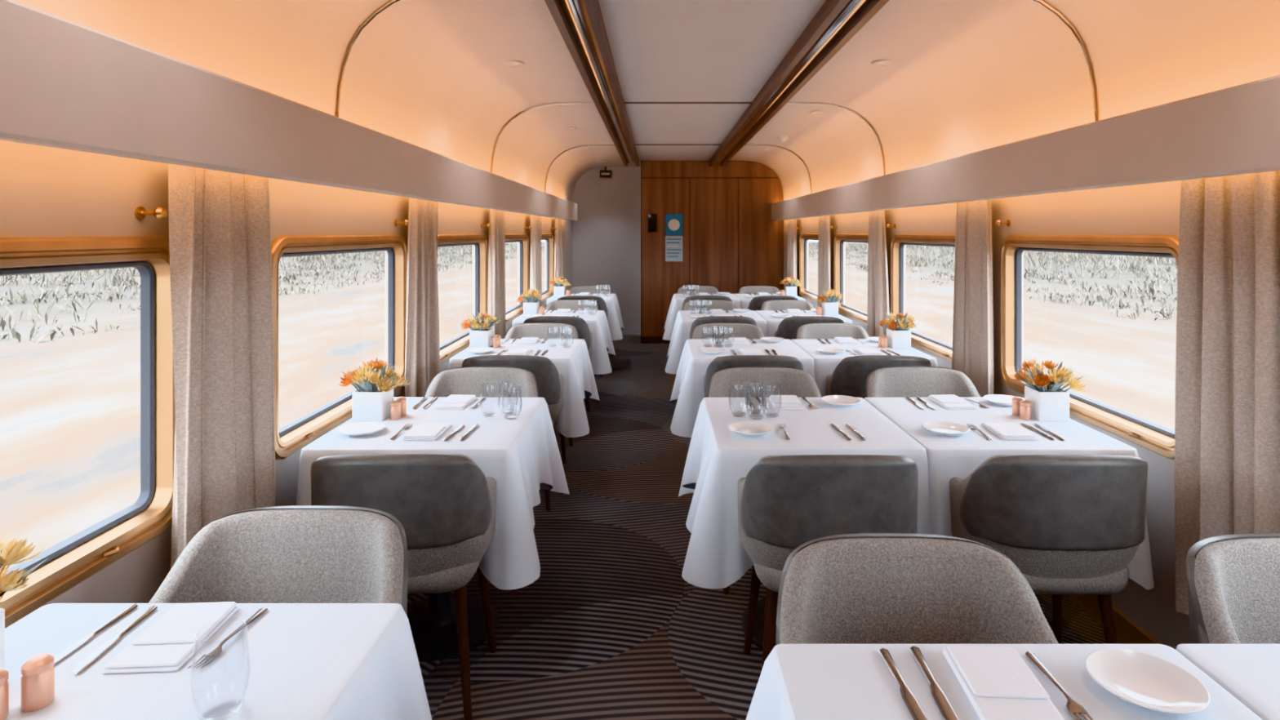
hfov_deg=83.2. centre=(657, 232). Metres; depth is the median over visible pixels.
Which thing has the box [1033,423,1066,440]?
knife
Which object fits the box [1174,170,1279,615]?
curtain
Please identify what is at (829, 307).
flower planter
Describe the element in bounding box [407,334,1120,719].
floor
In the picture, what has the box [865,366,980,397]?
dining chair
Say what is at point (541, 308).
pepper shaker
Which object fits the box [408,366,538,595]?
dining chair
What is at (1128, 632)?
baseboard
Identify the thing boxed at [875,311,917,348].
flower planter
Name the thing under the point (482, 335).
flower planter
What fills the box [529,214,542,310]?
curtain
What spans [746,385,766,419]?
drinking glass
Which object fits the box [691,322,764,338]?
dining chair
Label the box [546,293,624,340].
tablecloth
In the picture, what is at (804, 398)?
fork
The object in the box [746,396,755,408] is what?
knife
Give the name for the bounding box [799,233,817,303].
window
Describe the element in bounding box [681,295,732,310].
dining chair
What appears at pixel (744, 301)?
tablecloth
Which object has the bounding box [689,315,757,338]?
dining chair
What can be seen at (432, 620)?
dining table
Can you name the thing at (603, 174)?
exit sign
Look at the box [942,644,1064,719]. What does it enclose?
folded napkin
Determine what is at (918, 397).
knife
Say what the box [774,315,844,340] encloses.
dining chair
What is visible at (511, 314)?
window
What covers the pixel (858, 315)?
window
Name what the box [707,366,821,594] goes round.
dining chair
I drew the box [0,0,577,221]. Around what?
valance
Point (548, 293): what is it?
window
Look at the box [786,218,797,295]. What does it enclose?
curtain
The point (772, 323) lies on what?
tablecloth
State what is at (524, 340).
folded napkin
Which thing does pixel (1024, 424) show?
knife
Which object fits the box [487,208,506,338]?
curtain
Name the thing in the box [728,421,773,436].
bread plate
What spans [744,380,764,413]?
drinking glass
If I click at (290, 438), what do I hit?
window
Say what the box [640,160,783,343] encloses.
wall
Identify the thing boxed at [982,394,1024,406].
bread plate
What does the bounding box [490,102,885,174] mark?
trim
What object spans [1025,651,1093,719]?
fork
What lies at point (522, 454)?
tablecloth
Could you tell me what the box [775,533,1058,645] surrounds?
dining chair
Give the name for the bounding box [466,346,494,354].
bread plate
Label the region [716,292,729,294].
bread plate
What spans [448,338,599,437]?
tablecloth
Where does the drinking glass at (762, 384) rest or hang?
on the tablecloth at (718, 456)
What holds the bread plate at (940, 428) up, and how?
on the tablecloth at (948, 457)
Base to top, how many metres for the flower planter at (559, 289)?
0.212 m
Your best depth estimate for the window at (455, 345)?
4.72 m
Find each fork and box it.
[187,607,267,669]
[389,423,413,439]
[469,397,485,408]
[777,423,790,439]
[801,397,817,408]
[964,397,990,408]
[966,423,991,439]
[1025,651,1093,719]
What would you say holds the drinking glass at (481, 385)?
on the tablecloth at (522, 454)
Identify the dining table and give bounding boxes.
[407,591,498,662]
[741,597,777,648]
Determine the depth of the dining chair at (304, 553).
1.56 m
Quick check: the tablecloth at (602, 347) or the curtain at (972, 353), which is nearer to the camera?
the curtain at (972, 353)
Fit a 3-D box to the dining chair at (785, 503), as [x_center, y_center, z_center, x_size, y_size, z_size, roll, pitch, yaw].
[0.505,1.024,2.217,0.519,0.817,0.510,0,0,0]
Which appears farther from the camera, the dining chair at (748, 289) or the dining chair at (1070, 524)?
the dining chair at (748, 289)
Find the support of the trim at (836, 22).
attached to the ceiling
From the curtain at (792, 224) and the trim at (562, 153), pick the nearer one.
the trim at (562, 153)
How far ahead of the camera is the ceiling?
3.25 m
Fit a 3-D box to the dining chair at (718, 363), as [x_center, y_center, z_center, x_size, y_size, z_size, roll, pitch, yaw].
[0.505,1.024,3.837,0.519,0.817,0.510,0,0,0]
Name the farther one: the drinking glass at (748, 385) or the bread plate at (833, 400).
the bread plate at (833, 400)
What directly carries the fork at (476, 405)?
on the tablecloth at (522, 454)
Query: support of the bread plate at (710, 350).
on the tablecloth at (688, 387)
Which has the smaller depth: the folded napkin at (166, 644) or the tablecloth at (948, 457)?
the folded napkin at (166, 644)
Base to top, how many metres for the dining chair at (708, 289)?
0.817 m
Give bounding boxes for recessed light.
[504,60,524,67]
[564,126,577,129]
[808,110,823,114]
[871,59,893,66]
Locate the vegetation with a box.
[0,240,1177,343]
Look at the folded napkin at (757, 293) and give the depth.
7.86 m
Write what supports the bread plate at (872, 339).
on the tablecloth at (825, 364)
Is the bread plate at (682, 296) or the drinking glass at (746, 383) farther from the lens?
the bread plate at (682, 296)
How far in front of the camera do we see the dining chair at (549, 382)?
3.62 m
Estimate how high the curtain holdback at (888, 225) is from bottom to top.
0.030 m
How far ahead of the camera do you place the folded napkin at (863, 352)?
4.02 m
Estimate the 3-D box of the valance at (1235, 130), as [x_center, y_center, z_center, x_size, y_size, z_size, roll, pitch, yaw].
[1.550,-0.263,4.040,0.160,0.225,10.480,0,0,0]
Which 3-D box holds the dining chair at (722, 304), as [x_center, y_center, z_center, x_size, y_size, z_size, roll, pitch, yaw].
[0.476,1.024,6.393,0.519,0.817,0.510,0,0,2]
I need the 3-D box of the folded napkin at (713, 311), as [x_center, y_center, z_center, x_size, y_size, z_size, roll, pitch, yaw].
[0.510,0.670,6.154,0.115,0.015,0.190,0,0,0]
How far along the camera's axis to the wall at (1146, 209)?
2.63 m
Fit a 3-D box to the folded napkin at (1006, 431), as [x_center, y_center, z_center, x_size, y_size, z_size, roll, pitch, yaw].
[1.193,0.670,2.444,0.115,0.015,0.190,0,0,3]
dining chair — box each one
[148,505,408,616]
[311,453,496,719]
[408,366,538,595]
[462,355,563,511]
[504,322,578,463]
[523,315,591,411]
[545,299,599,310]
[556,295,608,377]
[570,285,611,293]
[676,285,719,293]
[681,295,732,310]
[682,299,736,310]
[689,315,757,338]
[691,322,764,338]
[703,355,803,397]
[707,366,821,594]
[737,285,780,293]
[737,454,918,669]
[746,295,798,311]
[760,299,814,310]
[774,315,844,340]
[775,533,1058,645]
[795,322,869,338]
[826,355,931,399]
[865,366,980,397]
[949,454,1147,644]
[1186,533,1279,644]
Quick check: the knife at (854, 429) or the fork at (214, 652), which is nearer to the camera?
the fork at (214, 652)
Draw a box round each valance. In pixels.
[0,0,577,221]
[771,74,1279,221]
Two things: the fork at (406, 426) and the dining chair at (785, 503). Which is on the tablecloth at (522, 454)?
the fork at (406, 426)
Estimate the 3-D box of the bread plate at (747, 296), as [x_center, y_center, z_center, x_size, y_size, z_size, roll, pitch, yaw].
[0.977,0.668,7.489,0.153,0.019,0.153,0,0,0]
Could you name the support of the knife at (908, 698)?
on the tablecloth at (797, 682)
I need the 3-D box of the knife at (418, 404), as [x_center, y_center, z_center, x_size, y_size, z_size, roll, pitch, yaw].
[-0.940,0.674,2.847,0.019,0.006,0.200,0,0,-4]
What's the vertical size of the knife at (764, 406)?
0.006 m
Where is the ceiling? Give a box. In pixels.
[15,0,1279,201]
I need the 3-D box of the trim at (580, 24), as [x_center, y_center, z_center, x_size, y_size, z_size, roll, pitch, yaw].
[-0.325,-0.892,4.040,0.180,0.075,10.480,0,0,0]
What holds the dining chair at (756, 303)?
on the floor
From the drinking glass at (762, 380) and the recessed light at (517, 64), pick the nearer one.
the drinking glass at (762, 380)
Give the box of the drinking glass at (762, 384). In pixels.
[761,384,781,417]
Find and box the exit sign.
[600,166,611,177]
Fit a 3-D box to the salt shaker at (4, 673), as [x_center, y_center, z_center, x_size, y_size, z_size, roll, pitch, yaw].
[-0.925,0.644,1.000,0.037,0.066,0.037,0,0,0]
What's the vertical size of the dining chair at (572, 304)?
0.817 m
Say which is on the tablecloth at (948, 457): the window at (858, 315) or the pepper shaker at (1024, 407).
the pepper shaker at (1024, 407)
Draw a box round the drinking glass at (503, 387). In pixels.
[502,386,522,419]
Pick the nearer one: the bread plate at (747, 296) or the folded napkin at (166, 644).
the folded napkin at (166, 644)
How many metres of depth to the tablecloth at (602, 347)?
5.57 m
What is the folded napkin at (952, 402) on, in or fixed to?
on the tablecloth at (948, 457)
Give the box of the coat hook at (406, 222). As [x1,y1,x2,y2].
[394,219,408,226]
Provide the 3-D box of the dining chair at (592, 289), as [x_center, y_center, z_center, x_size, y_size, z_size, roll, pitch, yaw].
[-0.775,1.024,8.133,0.519,0.817,0.510,0,0,0]
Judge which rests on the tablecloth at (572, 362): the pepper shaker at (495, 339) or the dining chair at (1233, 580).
the pepper shaker at (495, 339)
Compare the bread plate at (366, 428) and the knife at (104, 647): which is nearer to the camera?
the knife at (104, 647)
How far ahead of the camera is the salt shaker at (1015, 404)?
2.66 m
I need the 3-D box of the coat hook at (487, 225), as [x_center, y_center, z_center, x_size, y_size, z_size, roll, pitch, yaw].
[-1.160,-0.045,4.865,0.060,0.030,0.029,0,0,0]
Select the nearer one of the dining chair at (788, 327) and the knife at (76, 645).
the knife at (76, 645)
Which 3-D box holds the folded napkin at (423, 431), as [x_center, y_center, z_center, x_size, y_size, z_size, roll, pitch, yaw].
[-0.778,0.670,2.438,0.115,0.015,0.190,0,0,0]
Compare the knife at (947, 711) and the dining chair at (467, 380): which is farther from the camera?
the dining chair at (467, 380)
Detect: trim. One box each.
[334,0,1098,120]
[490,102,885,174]
[544,0,639,166]
[544,144,812,193]
[709,0,889,166]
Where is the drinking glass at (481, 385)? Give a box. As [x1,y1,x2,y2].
[480,385,500,417]
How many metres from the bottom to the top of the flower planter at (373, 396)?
0.212 m
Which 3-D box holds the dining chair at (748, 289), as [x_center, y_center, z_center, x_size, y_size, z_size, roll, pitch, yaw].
[1.180,1.024,8.133,0.519,0.817,0.510,0,0,-1]
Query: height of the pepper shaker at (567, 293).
0.066 m
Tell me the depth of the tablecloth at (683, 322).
5.57 m
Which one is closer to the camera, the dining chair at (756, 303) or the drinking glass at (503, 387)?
the drinking glass at (503, 387)
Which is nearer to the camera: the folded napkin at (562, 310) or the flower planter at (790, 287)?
the folded napkin at (562, 310)
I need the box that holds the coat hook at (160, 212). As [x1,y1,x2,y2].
[134,206,167,219]
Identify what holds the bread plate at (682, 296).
on the tablecloth at (677, 301)
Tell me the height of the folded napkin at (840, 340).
0.015 m
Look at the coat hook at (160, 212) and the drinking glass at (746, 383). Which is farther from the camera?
the drinking glass at (746, 383)
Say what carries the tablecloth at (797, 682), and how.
on the dining table
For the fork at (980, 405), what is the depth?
2.81 m
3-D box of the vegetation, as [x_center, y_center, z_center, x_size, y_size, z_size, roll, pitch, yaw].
[0.029,1.962,59.978,126.079,1.536,183.434,0,0,0]
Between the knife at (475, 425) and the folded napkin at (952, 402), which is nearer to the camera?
the knife at (475, 425)
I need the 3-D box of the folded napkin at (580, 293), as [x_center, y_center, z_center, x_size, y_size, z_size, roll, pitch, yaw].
[-0.798,0.670,7.895,0.115,0.015,0.190,0,0,3]
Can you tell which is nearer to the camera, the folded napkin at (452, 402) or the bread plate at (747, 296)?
the folded napkin at (452, 402)
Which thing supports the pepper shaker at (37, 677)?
on the tablecloth at (309, 661)
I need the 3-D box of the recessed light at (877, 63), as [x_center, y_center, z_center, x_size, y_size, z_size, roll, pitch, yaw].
[1.240,-0.919,3.900,0.156,0.008,0.156,0,0,0]
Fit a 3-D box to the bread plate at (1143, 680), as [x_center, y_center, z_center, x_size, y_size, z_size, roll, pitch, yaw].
[0.722,0.668,1.065,0.153,0.019,0.153,0,0,0]
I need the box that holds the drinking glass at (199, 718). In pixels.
[189,617,250,719]
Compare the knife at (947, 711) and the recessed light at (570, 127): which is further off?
the recessed light at (570, 127)
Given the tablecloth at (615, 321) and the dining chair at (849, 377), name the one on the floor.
the dining chair at (849, 377)
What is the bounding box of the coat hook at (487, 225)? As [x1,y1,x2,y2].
[480,223,489,228]
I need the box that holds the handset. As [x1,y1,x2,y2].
[648,213,657,231]
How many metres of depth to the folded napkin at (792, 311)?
6.10 m
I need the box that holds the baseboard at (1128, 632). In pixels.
[1066,595,1160,644]
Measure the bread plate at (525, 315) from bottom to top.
0.019 m
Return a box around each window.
[0,236,175,628]
[271,234,407,459]
[437,234,488,364]
[504,233,528,324]
[541,233,553,302]
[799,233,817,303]
[833,233,868,324]
[889,234,955,362]
[1000,234,1178,459]
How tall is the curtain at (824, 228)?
1.320 m
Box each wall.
[0,140,572,629]
[572,166,640,334]
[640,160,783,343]
[783,180,1191,649]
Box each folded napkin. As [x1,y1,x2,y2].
[101,601,239,674]
[400,422,451,440]
[434,395,476,409]
[506,348,532,355]
[516,337,539,344]
[555,308,570,312]
[577,292,591,295]
[697,292,707,295]
[709,309,724,313]
[728,337,750,344]
[738,348,764,355]
[756,292,769,295]
[768,395,804,409]
[786,309,801,313]
[833,337,858,344]
[853,348,882,355]
[927,394,977,409]
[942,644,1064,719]
[980,422,1038,440]
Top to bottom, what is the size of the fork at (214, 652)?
0.007 m
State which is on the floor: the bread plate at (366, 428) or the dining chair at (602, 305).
the dining chair at (602, 305)
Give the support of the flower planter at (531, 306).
on the tablecloth at (602, 347)
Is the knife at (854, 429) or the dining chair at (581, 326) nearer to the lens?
the knife at (854, 429)
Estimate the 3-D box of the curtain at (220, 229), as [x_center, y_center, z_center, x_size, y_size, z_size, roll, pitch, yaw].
[-1.131,0.470,1.874,0.079,1.320,0.438,0,0,0]
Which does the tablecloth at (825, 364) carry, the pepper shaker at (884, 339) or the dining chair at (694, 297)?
the pepper shaker at (884, 339)
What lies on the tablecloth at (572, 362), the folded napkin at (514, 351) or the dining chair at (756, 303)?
the folded napkin at (514, 351)
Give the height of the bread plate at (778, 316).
0.019 m
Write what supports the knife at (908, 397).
on the tablecloth at (948, 457)
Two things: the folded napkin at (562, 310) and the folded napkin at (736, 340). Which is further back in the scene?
the folded napkin at (562, 310)
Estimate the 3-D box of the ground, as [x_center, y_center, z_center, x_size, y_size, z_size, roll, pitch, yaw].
[0.000,2.755,70.000,320.000,0.050,300.000,0,0,0]
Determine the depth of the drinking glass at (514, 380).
2.70 m
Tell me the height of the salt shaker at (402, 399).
0.066 m
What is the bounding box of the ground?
[0,241,1177,568]
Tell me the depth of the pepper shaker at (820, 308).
5.92 m
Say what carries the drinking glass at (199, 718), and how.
on the tablecloth at (309, 661)
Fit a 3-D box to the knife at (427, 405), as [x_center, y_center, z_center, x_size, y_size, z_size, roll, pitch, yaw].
[-0.900,0.674,2.850,0.019,0.006,0.200,0,0,-3]
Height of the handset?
0.230 m
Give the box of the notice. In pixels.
[665,213,682,261]
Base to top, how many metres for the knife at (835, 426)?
0.006 m
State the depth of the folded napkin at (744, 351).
4.02 m
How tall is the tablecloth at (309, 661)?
0.406 m
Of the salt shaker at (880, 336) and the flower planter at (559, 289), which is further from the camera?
the flower planter at (559, 289)
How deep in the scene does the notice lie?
9.28 m
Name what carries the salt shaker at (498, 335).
on the tablecloth at (572, 362)
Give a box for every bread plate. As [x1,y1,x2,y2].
[337,421,386,436]
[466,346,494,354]
[522,314,542,317]
[680,295,693,297]
[687,314,706,318]
[697,346,724,354]
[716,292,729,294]
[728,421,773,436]
[732,308,750,312]
[743,295,758,297]
[760,337,784,342]
[770,314,789,318]
[816,347,844,354]
[821,395,860,406]
[866,337,878,342]
[921,421,969,435]
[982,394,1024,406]
[1084,648,1210,713]
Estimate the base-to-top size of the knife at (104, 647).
0.006 m
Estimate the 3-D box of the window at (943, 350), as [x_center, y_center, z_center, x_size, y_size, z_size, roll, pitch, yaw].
[1.637,0.362,4.378,0.085,0.707,1.207,0,0,0]
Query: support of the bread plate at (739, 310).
on the tablecloth at (683, 322)
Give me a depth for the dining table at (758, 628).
2.60 m
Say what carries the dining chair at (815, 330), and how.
on the floor
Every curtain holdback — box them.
[886,223,896,228]
[995,219,1010,226]
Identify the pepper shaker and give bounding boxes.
[21,653,54,711]
[390,400,400,420]
[492,336,498,348]
[539,306,543,315]
[565,289,569,295]
[817,306,822,315]
[881,336,888,348]
[1019,400,1031,420]
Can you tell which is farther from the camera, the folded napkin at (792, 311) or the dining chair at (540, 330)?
the folded napkin at (792, 311)
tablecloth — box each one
[4,603,431,719]
[296,397,569,590]
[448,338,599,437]
[511,310,615,374]
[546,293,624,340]
[662,293,740,340]
[665,310,767,374]
[669,338,814,437]
[678,397,931,588]
[733,293,805,308]
[746,644,1262,719]
[755,310,852,337]
[791,338,937,397]
[864,397,1154,590]
[1175,644,1279,719]
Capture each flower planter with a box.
[0,531,46,669]
[338,356,410,421]
[459,311,500,348]
[516,288,543,315]
[549,275,572,295]
[778,276,802,296]
[816,288,844,315]
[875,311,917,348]
[1011,358,1085,421]
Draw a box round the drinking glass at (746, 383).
[728,382,748,417]
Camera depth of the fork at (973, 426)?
2.43 m
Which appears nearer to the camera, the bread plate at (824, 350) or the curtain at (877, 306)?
the bread plate at (824, 350)
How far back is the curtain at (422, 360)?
3.41 m
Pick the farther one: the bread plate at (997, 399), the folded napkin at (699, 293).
the folded napkin at (699, 293)
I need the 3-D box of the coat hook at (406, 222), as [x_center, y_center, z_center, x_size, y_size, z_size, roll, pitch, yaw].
[-1.160,-0.045,3.275,0.060,0.030,0.029,0,0,0]
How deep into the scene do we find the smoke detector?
6.87 m
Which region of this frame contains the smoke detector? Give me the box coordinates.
[777,135,787,142]
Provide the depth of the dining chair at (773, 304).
6.59 m
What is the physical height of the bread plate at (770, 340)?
0.019 m
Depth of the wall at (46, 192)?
1.66 m
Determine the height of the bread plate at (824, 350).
0.019 m
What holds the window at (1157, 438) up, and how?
in the wall at (1146, 209)
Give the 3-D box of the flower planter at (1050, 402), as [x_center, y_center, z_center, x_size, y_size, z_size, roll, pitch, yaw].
[1.429,0.572,2.640,0.250,0.212,0.252,0,0,0]
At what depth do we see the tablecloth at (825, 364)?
4.05 m
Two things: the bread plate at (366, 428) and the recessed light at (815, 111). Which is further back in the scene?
the recessed light at (815, 111)
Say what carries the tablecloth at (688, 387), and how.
on the dining table
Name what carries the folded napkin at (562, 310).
on the tablecloth at (602, 347)
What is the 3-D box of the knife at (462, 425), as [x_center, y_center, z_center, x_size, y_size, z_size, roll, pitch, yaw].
[-0.684,0.674,2.435,0.019,0.006,0.200,0,0,2]
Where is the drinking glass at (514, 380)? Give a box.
[497,379,518,413]
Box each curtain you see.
[168,164,275,568]
[404,197,439,397]
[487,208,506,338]
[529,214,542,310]
[554,217,563,286]
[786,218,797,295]
[817,215,831,306]
[866,209,888,337]
[951,199,993,397]
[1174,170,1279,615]
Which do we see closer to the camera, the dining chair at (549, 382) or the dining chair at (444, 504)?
the dining chair at (444, 504)
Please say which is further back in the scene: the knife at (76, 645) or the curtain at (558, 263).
the curtain at (558, 263)
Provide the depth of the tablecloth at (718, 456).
2.31 m
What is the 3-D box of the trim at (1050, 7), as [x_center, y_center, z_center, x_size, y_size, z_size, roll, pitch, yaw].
[0.220,-0.650,2.660,2.829,0.569,0.017,0,0,0]
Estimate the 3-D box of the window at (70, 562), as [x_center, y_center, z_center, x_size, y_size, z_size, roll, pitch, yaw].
[-1.198,0.362,1.198,0.085,0.707,1.207,0,0,0]
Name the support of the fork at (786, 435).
on the tablecloth at (718, 456)
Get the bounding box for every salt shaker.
[0,667,8,719]
[395,396,406,416]
[494,334,501,346]
[878,334,884,346]
[1011,396,1022,416]
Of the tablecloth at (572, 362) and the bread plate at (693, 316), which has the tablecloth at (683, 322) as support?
the bread plate at (693, 316)
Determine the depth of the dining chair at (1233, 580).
1.41 m
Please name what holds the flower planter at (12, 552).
on the tablecloth at (309, 661)
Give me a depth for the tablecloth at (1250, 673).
1.12 m
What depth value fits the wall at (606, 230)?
10.10 m
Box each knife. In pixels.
[54,603,137,663]
[72,604,157,674]
[412,396,427,409]
[422,396,438,408]
[443,423,464,440]
[458,423,478,440]
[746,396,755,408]
[755,396,767,409]
[831,423,852,439]
[845,423,866,440]
[879,648,927,719]
[906,396,924,408]
[910,645,958,719]
[916,396,937,409]
[1020,422,1055,439]
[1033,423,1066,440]
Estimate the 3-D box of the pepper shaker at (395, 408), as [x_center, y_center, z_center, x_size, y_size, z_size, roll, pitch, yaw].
[-0.952,0.644,2.620,0.037,0.066,0.037,0,0,0]
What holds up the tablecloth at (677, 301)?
on the dining table

